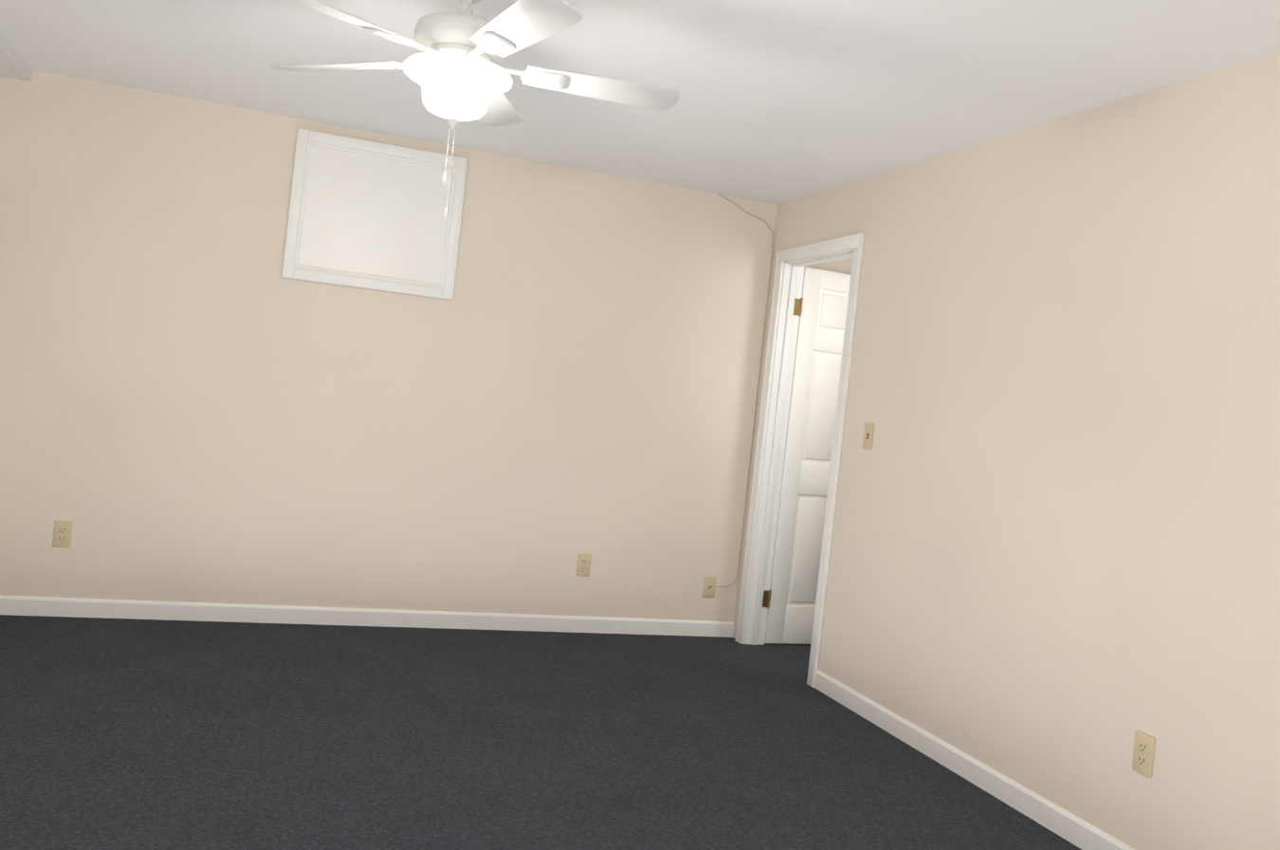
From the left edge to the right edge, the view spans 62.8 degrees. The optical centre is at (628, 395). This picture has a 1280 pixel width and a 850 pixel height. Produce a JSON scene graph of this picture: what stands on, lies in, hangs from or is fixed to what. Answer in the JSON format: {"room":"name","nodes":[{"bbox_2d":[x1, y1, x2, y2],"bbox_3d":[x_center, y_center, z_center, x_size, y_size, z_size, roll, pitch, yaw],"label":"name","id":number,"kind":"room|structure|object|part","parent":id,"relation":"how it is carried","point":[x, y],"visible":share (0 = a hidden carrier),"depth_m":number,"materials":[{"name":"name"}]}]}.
{"room":"empty basement room","nodes":[
{"label":"empty basement room","id":0,"kind":"room"},
{"bbox_2d":[0,70,852,621],"bbox_3d":[0.310,0.097,5.607,7.268,2.350,0.150,6,0,-19],"label":"wall","id":1,"kind":"structure","parent":0,"point":[201,400],"depth_m":4.97,"materials":[{"name":"beige paint"}]},
{"bbox_2d":[52,520,73,547],"bbox_3d":[-2.479,0.606,4.590,0.070,0.115,0.007,6,0,-19],"label":"electrical outlet","id":2,"kind":"object","parent":1,"relation":"attached to","point":[62,533],"visible":1,"depth_m":4.59,"materials":[{"name":"beige plastic"}]},
{"bbox_2d":[0,595,733,637],"bbox_3d":[-1.250,1.065,5.022,3.853,0.088,0.013,6,0,-19],"label":"baseboard","id":3,"kind":"structure","parent":1,"relation":"attached to","point":[41,606],"depth_m":4.98,"materials":[{"name":"white wood"}]},
{"bbox_2d":[281,128,468,299],"bbox_3d":[-1.192,-0.850,4.968,0.795,0.693,0.025,6,0,-19],"label":"panel","id":4,"kind":"object","parent":1,"relation":"attached to","point":[364,213],"visible":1,"depth_m":4.96,"materials":[{"name":"white"}]},
{"bbox_2d":[576,553,591,576],"bbox_3d":[-0.229,0.867,5.366,0.070,0.115,0.007,6,0,-19],"label":"electrical outlet","id":5,"kind":"object","parent":1,"relation":"attached to","point":[583,564],"visible":1,"depth_m":5.36,"materials":[{"name":"beige plastic"}]},
{"bbox_2d":[702,575,716,597],"bbox_3d":[0.434,1.020,5.592,0.070,0.115,0.016,6,0,-19],"label":"outlet plate","id":6,"kind":"object","parent":1,"relation":"attached to","point":[709,585],"visible":1,"depth_m":5.59,"materials":[{"name":"beige plastic"}]},
{"bbox_2d":[715,194,773,586],"bbox_3d":[0.529,-0.015,5.593,0.350,2.077,0.008,6,0,-19],"label":"cord","id":7,"kind":"object","parent":1,"relation":"attached to","point":[758,382],"visible":1,"depth_m":5.65,"materials":[{"name":"beige plastic"}]},
{"bbox_2d":[0,0,1279,204],"bbox_3d":[1.638,-1.026,2.110,7.268,0.150,7.551,6,0,-19],"label":"ceiling","id":8,"kind":"structure","parent":0,"point":[781,100],"depth_m":3.63,"materials":[{"name":"white paint"}]},
{"bbox_2d":[0,32,31,81],"bbox_3d":[-2.522,-1.369,3.956,0.270,0.052,1.051,6,0,-19],"label":"soffit","id":9,"kind":"object","parent":8,"relation":"attached to","point":[13,64],"depth_m":4.28,"materials":[{"name":"paint"}]},
{"bbox_2d":[271,0,679,221],"bbox_3d":[-0.443,-0.824,2.900,1.192,0.695,1.210,6,0,-19],"label":"fan","id":10,"kind":"object","parent":8,"relation":"hanging from","point":[455,73],"visible":1,"depth_m":2.82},
{"bbox_3d":[-0.478,-0.839,2.904,0.302,0.139,0.302,6,0,-19],"label":"lamp shade","id":11,"kind":"part","parent":10,"relation":"part of","materials":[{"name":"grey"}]},
{"bbox_2d":[732,51,1279,849],"bbox_3d":[1.394,0.209,3.742,0.115,2.350,4.085,6,0,-19],"label":"wall","id":12,"kind":"structure","parent":0,"point":[1053,575],"depth_m":3.37,"materials":[{"name":"beige paint"}]},
{"bbox_2d":[734,233,864,687],"bbox_3d":[0.883,0.290,5.192,0.153,2.087,0.839,6,0,-19],"label":"door frame","id":13,"kind":"structure","parent":12,"relation":"attached to","point":[855,242],"depth_m":5.51,"materials":[{"name":"white wood"}]},
{"bbox_2d":[762,267,850,643],"bbox_3d":[1.122,0.346,5.699,0.738,2.002,0.177,6,0,-19],"label":"door","id":14,"kind":"structure","parent":13,"relation":"attached to","point":[820,311],"depth_m":5.60,"materials":[{"name":"white painted wood"},{"name":"brass hinges"}]},
{"bbox_2d":[862,421,874,449],"bbox_3d":[1.041,0.176,4.573,0.017,0.115,0.070,6,0,-19],"label":"light switch","id":15,"kind":"object","parent":12,"relation":"attached to","point":[868,436],"visible":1,"depth_m":4.57,"materials":[{"name":"beige plastic"}]},
{"bbox_2d":[813,669,1134,849],"bbox_3d":[1.364,1.343,3.274,0.013,0.088,3.172,6,0,-19],"label":"baseboard","id":16,"kind":"structure","parent":12,"relation":"attached to","point":[1068,826],"depth_m":3.67,"materials":[{"name":"white wood"}]},
{"bbox_2d":[1132,730,1155,777],"bbox_3d":[1.486,1.033,3.026,0.007,0.115,0.070,6,0,-19],"label":"outlet","id":17,"kind":"object","parent":12,"relation":"attached to","point":[1143,753],"visible":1,"depth_m":3.02,"materials":[{"name":"beige plastic"}]},
{"bbox_3d":[1.369,1.460,2.103,7.268,0.150,7.551,6,0,-19],"label":"floor","id":18,"kind":"structure","parent":0,"visible":0},
{"bbox_2d":[0,614,1081,849],"bbox_3d":[0.849,1.329,3.655,6.968,0.007,3.970,6,0,-19],"label":"floor","id":19,"kind":"structure","parent":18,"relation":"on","point":[148,734],"depth_m":3.50,"materials":[{"name":"carpet"}]}
]}

